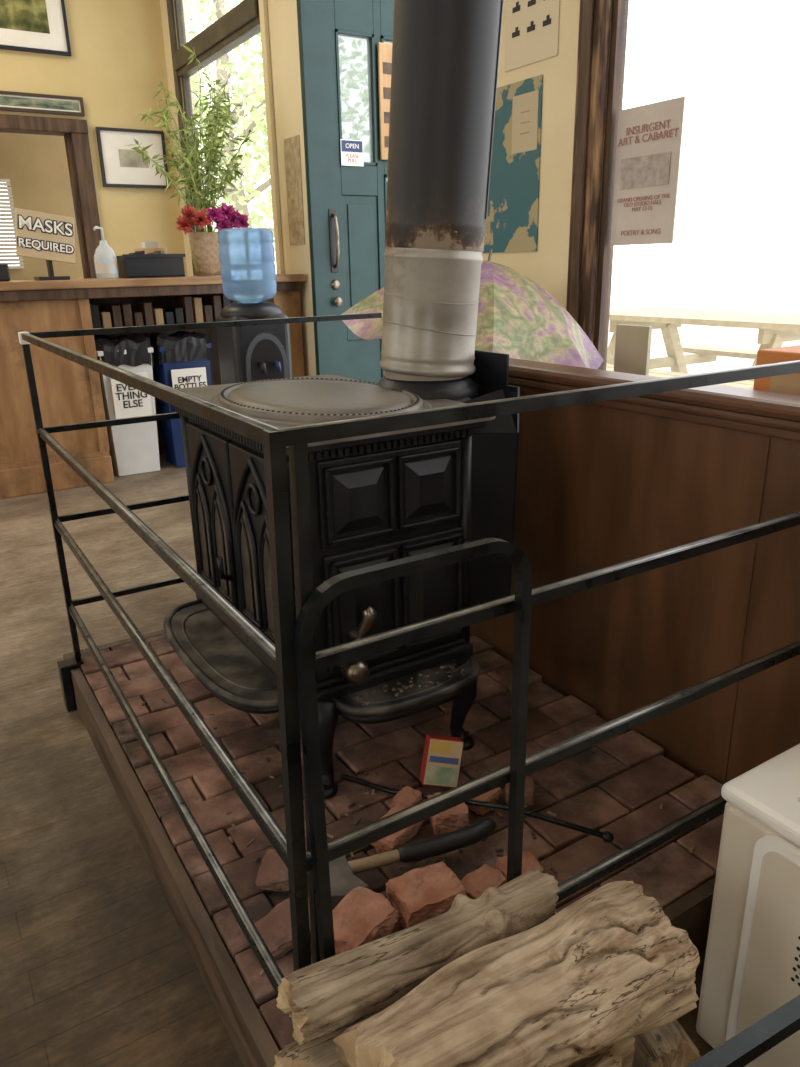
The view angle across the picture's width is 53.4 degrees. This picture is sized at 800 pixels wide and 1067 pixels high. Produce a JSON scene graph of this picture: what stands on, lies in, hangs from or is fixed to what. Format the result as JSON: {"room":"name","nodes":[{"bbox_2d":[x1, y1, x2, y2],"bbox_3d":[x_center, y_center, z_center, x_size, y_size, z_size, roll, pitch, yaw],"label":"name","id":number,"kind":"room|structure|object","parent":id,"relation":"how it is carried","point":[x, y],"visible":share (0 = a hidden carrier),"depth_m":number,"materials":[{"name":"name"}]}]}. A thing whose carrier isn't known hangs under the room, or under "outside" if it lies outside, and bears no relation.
{"room":"cafe","nodes":[
{"label":"cafe","id":0,"kind":"room"},
{"bbox_2d":[0,132,83,280],"bbox_3d":[-5.594,-3.209,7.494,5.600,3.900,0.100,-12,22,-30],"label":"wall","id":1,"kind":"structure","parent":0,"point":[36,166],"depth_m":8.44,"materials":[{"name":"paint"}]},
{"bbox_2d":[0,179,23,268],"bbox_3d":[-4.337,-3.197,8.222,0.690,0.879,0.030,-12,22,-30],"label":"window blinds","id":2,"kind":"object","parent":1,"relation":"attached to","point":[6,194],"visible":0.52,"depth_m":8.35,"materials":[{"name":"white plastic"}]},
{"bbox_2d":[0,0,186,275],"bbox_3d":[-4.221,-2.535,5.416,5.600,3.900,0.140,-12,22,-30],"label":"wall","id":3,"kind":"structure","parent":0,"point":[117,59],"depth_m":6.30,"materials":[{"name":"yellow paint"}]},
{"bbox_2d":[0,0,71,55],"bbox_3d":[-2.901,-3.877,5.740,0.904,0.664,0.035,-12,22,-30],"label":"picture frame","id":4,"kind":"object","parent":3,"relation":"attached to","point":[35,26],"visible":1,"depth_m":5.90,"materials":[{"name":"paper"}]},
{"bbox_2d":[0,91,84,116],"bbox_3d":[-2.828,-3.249,5.992,0.844,0.129,0.035,-12,22,-30],"label":"frame","id":5,"kind":"object","parent":3,"relation":"attached to","point":[9,100],"visible":1,"depth_m":6.04,"materials":[{"name":"paper"}]},
{"bbox_2d":[0,114,101,278],"bbox_3d":[-3.065,-2.031,6.318,1.390,2.320,0.200,-12,22,-30],"label":"trim","id":6,"kind":"structure","parent":3,"relation":"attached to","point":[74,131],"depth_m":6.29,"materials":[{"name":"brown wood"}]},
{"bbox_2d":[95,127,169,188],"bbox_3d":[-2.173,-3.058,6.486,0.534,0.434,0.035,-12,22,-30],"label":"picture frame","id":7,"kind":"object","parent":3,"relation":"attached to","point":[117,170],"visible":0.95,"depth_m":6.46,"materials":[{"name":"paper"}]},
{"bbox_2d":[134,242,166,253],"bbox_3d":[-1.572,-1.734,5.029,0.200,0.208,0.200,-12,22,-30],"label":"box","id":8,"kind":"object","parent":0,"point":[148,247],"visible":0.34,"depth_m":4.96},
{"bbox_2d":[0,454,713,1066],"bbox_3d":[-2.389,0.220,3.336,5.600,0.060,11.800,-12,22,-30],"label":"floor","id":9,"kind":"structure","parent":0,"point":[98,969],"depth_m":1.75,"materials":[{"name":"brown wood"}]},
{"bbox_2d":[94,335,159,475],"bbox_3d":[-1.683,-0.800,4.896,0.337,0.836,0.317,-12,22,-30],"label":"trash bin","id":10,"kind":"object","parent":9,"relation":"on","point":[134,448],"visible":0.7,"depth_m":4.78,"materials":[{"name":"white plastic"}]},
{"bbox_2d":[0,274,304,498],"bbox_3d":[-2.425,-0.819,4.514,3.900,1.155,0.720,-12,22,-30],"label":"counter","id":11,"kind":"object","parent":9,"relation":"on","point":[69,392],"depth_m":4.51,"materials":[{"name":"brown wood"}]},
{"bbox_2d":[0,264,10,280],"bbox_3d":[-2.269,-1.484,4.321,0.220,0.219,0.250,-12,22,-30],"label":"card reader","id":12,"kind":"object","parent":11,"relation":"on","point":[4,268],"visible":0.98,"depth_m":4.28,"materials":[{"name":"black plastic"}]},
{"bbox_2d":[15,208,75,280],"bbox_3d":[-1.964,-1.602,4.410,0.335,0.374,0.170,-12,22,-30],"label":"sign","id":13,"kind":"object","parent":11,"relation":"on","point":[49,237],"visible":1,"depth_m":4.37,"materials":[{"name":"cardboard"}]},
{"bbox_2d":[93,226,118,278],"bbox_3d":[-1.679,-1.597,4.519,0.125,0.282,0.125,-12,22,-30],"label":"hand sanitizer bottle","id":14,"kind":"object","parent":11,"relation":"on","point":[105,258],"visible":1,"depth_m":4.49,"materials":[{"name":"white plastic"}]},
{"bbox_2d":[117,251,185,277],"bbox_3d":[-1.489,-1.598,4.718,0.360,0.148,0.280,-12,22,-30],"label":"caddy","id":15,"kind":"object","parent":11,"relation":"on","point":[138,264],"visible":0.84,"depth_m":4.62,"materials":[{"name":"plastic"}]},
{"bbox_2d":[126,44,255,275],"bbox_3d":[-1.226,-2.209,4.747,0.784,1.276,0.551,-5,19,-10],"label":"flower vase","id":16,"kind":"object","parent":11,"relation":"on","point":[204,245],"visible":0.99,"depth_m":4.71,"materials":[{"name":"beige wicker"}]},
{"bbox_2d":[149,331,211,467],"bbox_3d":[-1.379,-0.865,5.077,0.337,0.832,0.318,-12,22,-30],"label":"recycling bin","id":17,"kind":"object","parent":9,"relation":"on","point":[182,359],"visible":0.48,"depth_m":4.91,"materials":[{"name":"blue plastic"}]},
{"bbox_2d":[216,228,292,383],"bbox_3d":[-0.735,-0.842,4.123,0.320,1.380,0.377,-12,22,-30],"label":"water cooler","id":18,"kind":"object","parent":9,"relation":"on","point":[246,255],"visible":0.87,"depth_m":3.94,"materials":[{"name":"black plastic"}]},
{"bbox_2d":[63,629,724,1066],"bbox_3d":[-0.101,0.529,1.971,1.074,0.139,1.654,-12,22,-30],"label":"brick hearth","id":19,"kind":"object","parent":9,"relation":"on","point":[619,788],"visible":0.35,"depth_m":1.68,"materials":[{"name":"brown brick"}]},
{"bbox_2d":[255,847,288,889],"bbox_3d":[-0.221,0.619,1.471,0.076,0.021,0.103,2,19,8],"label":"brick","id":20,"kind":"object","parent":19,"relation":"on","point":[272,874],"visible":0.58,"depth_m":1.45,"materials":[{"name":"red brick"}]},
{"bbox_2d":[242,897,310,958],"bbox_3d":[-0.190,0.661,1.341,0.131,0.023,0.088,-18,25,-40],"label":"brick","id":21,"kind":"object","parent":19,"relation":"on","point":[274,927],"visible":0.32,"depth_m":1.32,"materials":[{"name":"red brick"}]},
{"bbox_2d":[164,350,519,799],"bbox_3d":[-0.161,0.024,1.918,0.765,0.868,0.848,-12,22,-30],"label":"wood stove","id":22,"kind":"object","parent":19,"relation":"on","point":[378,498],"visible":0.78,"depth_m":1.69,"materials":[{"name":"metal"}]},
{"bbox_2d":[379,0,503,380],"bbox_3d":[0.134,-1.757,1.432,0.426,2.978,0.230,-1,19,1],"label":"pipe","id":23,"kind":"object","parent":22,"relation":"on","point":[446,53],"visible":0.98,"depth_m":1.68,"materials":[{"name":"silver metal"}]},
{"bbox_2d":[332,885,402,954],"bbox_3d":[-0.067,0.649,1.313,0.097,0.058,0.133,14,24,37],"label":"brick","id":24,"kind":"object","parent":19,"relation":"on","point":[364,916],"visible":0.62,"depth_m":1.30,"materials":[{"name":"red brick"}]},
{"bbox_2d":[368,802,423,851],"bbox_3d":[-0.009,0.577,1.553,0.068,0.040,0.119,12,23,34],"label":"brick","id":25,"kind":"object","parent":19,"relation":"on","point":[391,842],"visible":0.5,"depth_m":1.52,"materials":[{"name":"red brick"}]},
{"bbox_2d":[121,650,693,975],"bbox_3d":[-0.094,0.484,1.890,0.945,0.011,1.451,-12,22,-30],"label":"debris","id":26,"kind":"object","parent":19,"relation":"on","point":[499,814],"visible":0.34,"depth_m":1.61,"materials":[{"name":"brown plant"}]},
{"bbox_2d":[391,787,423,807],"bbox_3d":[0.014,0.552,1.635,0.050,0.034,0.066,12,23,35],"label":"brick","id":27,"kind":"object","parent":19,"relation":"on","point":[409,796],"visible":0.62,"depth_m":1.63,"materials":[{"name":"red brick"}]},
{"bbox_2d":[329,817,495,906],"bbox_3d":[0.026,0.594,1.448,0.352,0.043,0.102,-7,19,-16],"label":"hatchet","id":28,"kind":"object","parent":19,"relation":"on","point":[343,881],"visible":0.73,"depth_m":1.45,"materials":[{"name":"rubber"}]},
{"bbox_2d":[387,861,464,928],"bbox_3d":[0.047,0.625,1.369,0.125,0.059,0.101,-12,22,-30],"label":"brick","id":29,"kind":"object","parent":19,"relation":"on","point":[422,894],"visible":0.71,"depth_m":1.35,"materials":[{"name":"red brick"}]},
{"bbox_2d":[419,734,463,787],"bbox_3d":[0.089,0.488,1.706,0.097,0.119,0.066,-4,19,-7],"label":"box","id":30,"kind":"object","parent":19,"relation":"on","point":[441,760],"visible":0.94,"depth_m":1.69,"materials":[{"name":"cardboard"}]},
{"bbox_2d":[427,791,469,833],"bbox_3d":[0.096,0.557,1.589,0.079,0.048,0.086,-4,19,-8],"label":"brick","id":31,"kind":"object","parent":19,"relation":"on","point":[455,818],"visible":0.64,"depth_m":1.55,"materials":[{"name":"red brick"}]},
{"bbox_2d":[340,773,613,842],"bbox_3d":[0.133,0.546,1.602,0.588,0.058,0.022,8,21,25],"label":"fire poker","id":32,"kind":"object","parent":19,"relation":"on","point":[607,836],"visible":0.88,"depth_m":1.54,"materials":[{"name":"black metal"}]},
{"bbox_2d":[460,864,506,898],"bbox_3d":[0.144,0.626,1.403,0.088,0.037,0.060,-17,24,-39],"label":"brick","id":33,"kind":"object","parent":19,"relation":"on","point":[474,885],"visible":0.54,"depth_m":1.40,"materials":[{"name":"red brick"}]},
{"bbox_2d":[467,787,500,815],"bbox_3d":[0.166,0.543,1.645,0.064,0.038,0.076,13,24,37],"label":"brick","id":34,"kind":"object","parent":19,"relation":"on","point":[493,796],"visible":0.41,"depth_m":1.62,"materials":[{"name":"red brick"}]},
{"bbox_2d":[505,777,533,809],"bbox_3d":[0.249,0.538,1.655,0.059,0.037,0.075,1,19,7],"label":"brick","id":35,"kind":"object","parent":19,"relation":"on","point":[529,788],"visible":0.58,"depth_m":1.63,"materials":[{"name":"red brick"}]},
{"bbox_2d":[495,851,544,879],"bbox_3d":[0.217,0.613,1.447,0.083,0.031,0.066,-6,19,-14],"label":"brick","id":36,"kind":"object","parent":19,"relation":"on","point":[530,861],"visible":0.41,"depth_m":1.44,"materials":[{"name":"red brick"}]},
{"bbox_2d":[18,313,799,1021],"bbox_3d":[-0.101,0.104,1.794,1.110,1.057,1.609,-12,22,-30],"label":"guard railing","id":37,"kind":"object","parent":9,"relation":"on","point":[293,657],"visible":0.91,"depth_m":0.97,"materials":[{"name":"metal"}]},
{"bbox_2d":[686,995,799,1066],"bbox_3d":[0.523,0.682,0.842,0.644,0.548,0.112,-11,21,-26],"label":"rack","id":38,"kind":"object","parent":9,"relation":"on","point":[769,1031],"visible":1,"depth_m":0.70,"materials":[{"name":"black metal"}]},
{"bbox_2d":[696,744,799,1066],"bbox_3d":[0.747,0.603,1.155,0.420,0.487,0.420,-12,22,-30],"label":"space heater","id":39,"kind":"object","parent":9,"relation":"on","point":[751,969],"visible":0.92,"depth_m":1.14,"materials":[{"name":"beige plastic"}]},
{"bbox_3d":[0.810,0.271,2.206,0.530,0.440,3.350,-12,22,-30],"label":"bench","id":40,"kind":"object","parent":9,"relation":"on","visible":0},
{"bbox_2d":[341,249,602,368],"bbox_3d":[0.267,-0.620,2.908,0.890,0.792,0.908,6,20,20],"label":"umbrella","id":41,"kind":"object","parent":40,"relation":"on","point":[518,318],"visible":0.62,"depth_m":2.60,"materials":[{"name":"multicoloured fabric"}]},
{"bbox_2d":[753,345,799,395],"bbox_3d":[0.939,-0.086,1.660,0.282,0.580,0.320,-12,22,-30],"label":"carton","id":42,"kind":"object","parent":40,"relation":"on","point":[788,383],"visible":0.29,"depth_m":1.60,"materials":[{"name":"cardboard"}]},
{"bbox_3d":[0.143,0.873,0.955,0.530,0.128,0.127,-12,21,-29],"label":"log","id":43,"kind":"object","parent":9,"relation":"on","visible":0},
{"bbox_2d":[632,1019,700,1066],"bbox_3d":[0.316,0.675,1.113,0.109,0.106,0.226,-7,19,-15],"label":"log","id":44,"kind":"object","parent":43,"relation":"on","point":[668,1045],"visible":0.15,"depth_m":1.02,"materials":[{"name":"brown wood"}]},
{"bbox_3d":[0.133,0.803,0.861,0.411,0.135,0.125,-10,21,-29],"label":"log","id":45,"kind":"object","parent":43,"relation":"on","visible":0},
{"bbox_2d":[571,1051,621,1066],"bbox_3d":[0.123,0.682,0.844,0.363,0.124,0.111,-14,22,-32],"label":"log","id":46,"kind":"object","parent":45,"relation":"on","point":[607,1059],"visible":1,"depth_m":0.93,"materials":[{"name":"brown wood"}]},
{"bbox_3d":[0.084,0.833,1.068,0.552,0.127,0.131,-12,22,-30],"label":"log","id":47,"kind":"object","parent":9,"relation":"on","visible":0},
{"bbox_2d":[567,1036,634,1066],"bbox_3d":[0.116,0.713,0.978,0.471,0.142,0.128,-13,22,-30],"label":"log","id":48,"kind":"object","parent":47,"relation":"on","point":[625,1049],"visible":0.07,"depth_m":1.02,"materials":[{"name":"brown wood"}]},
{"bbox_2d":[274,1005,390,1066],"bbox_3d":[0.043,0.611,0.970,0.412,0.145,0.117,-12,21,-29],"label":"log","id":49,"kind":"object","parent":48,"relation":"on","point":[321,1052],"visible":0.06,"depth_m":0.88,"materials":[{"name":"beige wood"}]},
{"bbox_2d":[276,869,558,1044],"bbox_3d":[0.042,0.501,0.962,0.388,0.096,0.075,-12,22,-30],"label":"log","id":50,"kind":"object","parent":49,"relation":"on","point":[324,997],"visible":0.89,"depth_m":0.92,"materials":[{"name":"beige wood"}]},
{"bbox_2d":[333,880,699,1066],"bbox_3d":[0.144,0.558,0.944,0.459,0.182,0.184,-12,22,-29],"label":"log","id":51,"kind":"object","parent":48,"relation":"on","point":[610,967],"visible":1,"depth_m":0.90,"materials":[{"name":"beige wood"}]},
{"bbox_2d":[160,0,612,375],"bbox_3d":[0.599,-1.831,3.030,0.080,3.900,9.200,-12,22,-30],"label":"wall","id":52,"kind":"structure","parent":0,"point":[547,266],"depth_m":3.25,"materials":[{"name":"beige paint"}]},
{"bbox_2d":[166,0,283,275],"bbox_3d":[-1.272,-3.151,5.643,0.110,2.800,1.810,-12,22,-30],"label":"window","id":53,"kind":"structure","parent":52,"relation":"in","point":[241,23],"depth_m":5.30,"materials":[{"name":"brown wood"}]},
{"bbox_2d":[283,135,304,245],"bbox_3d":[-0.660,-2.133,4.968,0.005,0.620,0.220,-12,22,-30],"label":"posted bulletin","id":54,"kind":"object","parent":52,"relation":"attached to","point":[292,157],"visible":1,"depth_m":4.96,"materials":[{"name":"beige paper"}]},
{"bbox_2d":[296,0,393,382],"bbox_3d":[-0.185,-1.918,4.881,0.790,2.890,0.118,-12,22,-30],"label":"door","id":55,"kind":"structure","parent":52,"relation":"in","point":[345,46],"depth_m":4.71,"materials":[{"name":"teal paint"}]},
{"bbox_2d":[346,154,358,162],"bbox_3d":[-0.281,-2.223,4.710,0.091,0.046,0.001,-12,22,-30],"label":"sticker text","id":56,"kind":"object","parent":55,"relation":"attached to","point":[347,154],"visible":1,"depth_m":4.71,"materials":[{"name":"red"}]},
{"bbox_2d":[482,74,542,252],"bbox_3d":[0.442,-1.516,3.326,0.008,0.640,0.420,-12,22,-30],"label":"map","id":57,"kind":"object","parent":52,"relation":"attached to","point":[511,225],"visible":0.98,"depth_m":3.27,"materials":[{"name":"paper"}]},
{"bbox_2d":[504,0,559,71],"bbox_3d":[0.502,-2.030,3.032,0.006,0.420,0.310,-12,22,-30],"label":"notice","id":58,"kind":"object","parent":52,"relation":"attached to","point":[531,26],"visible":1,"depth_m":3.06,"materials":[{"name":"beige paper"}]},
{"bbox_2d":[566,0,628,369],"bbox_3d":[1.590,-1.105,1.449,0.190,3.500,3.620,-12,22,-30],"label":"window","id":59,"kind":"structure","parent":52,"relation":"in","point":[619,21],"depth_m":2.90,"materials":[{"name":"brown wood"}]},
{"bbox_2d":[614,324,651,375],"bbox_3d":[0.826,-0.599,2.841,0.015,0.280,0.150,-12,22,-30],"label":"leaning board","id":60,"kind":"object","parent":59,"relation":"on","point":[633,342],"visible":0.64,"depth_m":2.81,"materials":[{"name":"beige wood"}]},
{"bbox_2d":[610,96,684,245],"bbox_3d":[0.856,-1.249,2.777,0.008,0.450,0.285,-12,22,-30],"label":"poster","id":61,"kind":"object","parent":59,"relation":"attached to","point":[649,136],"visible":1,"depth_m":2.77,"materials":[{"name":"paper"}]},
{"bbox_2d":[470,358,799,784],"bbox_3d":[0.750,0.223,1.548,0.110,0.955,2.780,-12,22,-30],"label":"wall","id":62,"kind":"structure","parent":0,"point":[607,483],"depth_m":1.74,"materials":[{"name":"brown wood"}]},
{"label":"outside","id":63,"kind":"structure","parent":0,"visible":0},
{"bbox_2d":[607,287,799,373],"bbox_3d":[9.002,-4.188,15.762,27.480,0.100,42.000,-12,22,-30],"label":"ground","id":64,"kind":"structure","parent":63,"point":[622,298],"depth_m":20.94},
{"bbox_2d":[606,308,799,388],"bbox_3d":[2.346,-1.215,5.997,1.885,0.840,1.900,-12,22,-30],"label":"picnic table","id":65,"kind":"object","parent":64,"relation":"on","point":[775,329],"visible":0.5,"depth_m":6.00,"materials":[{"name":"brown wood"}]}
]}

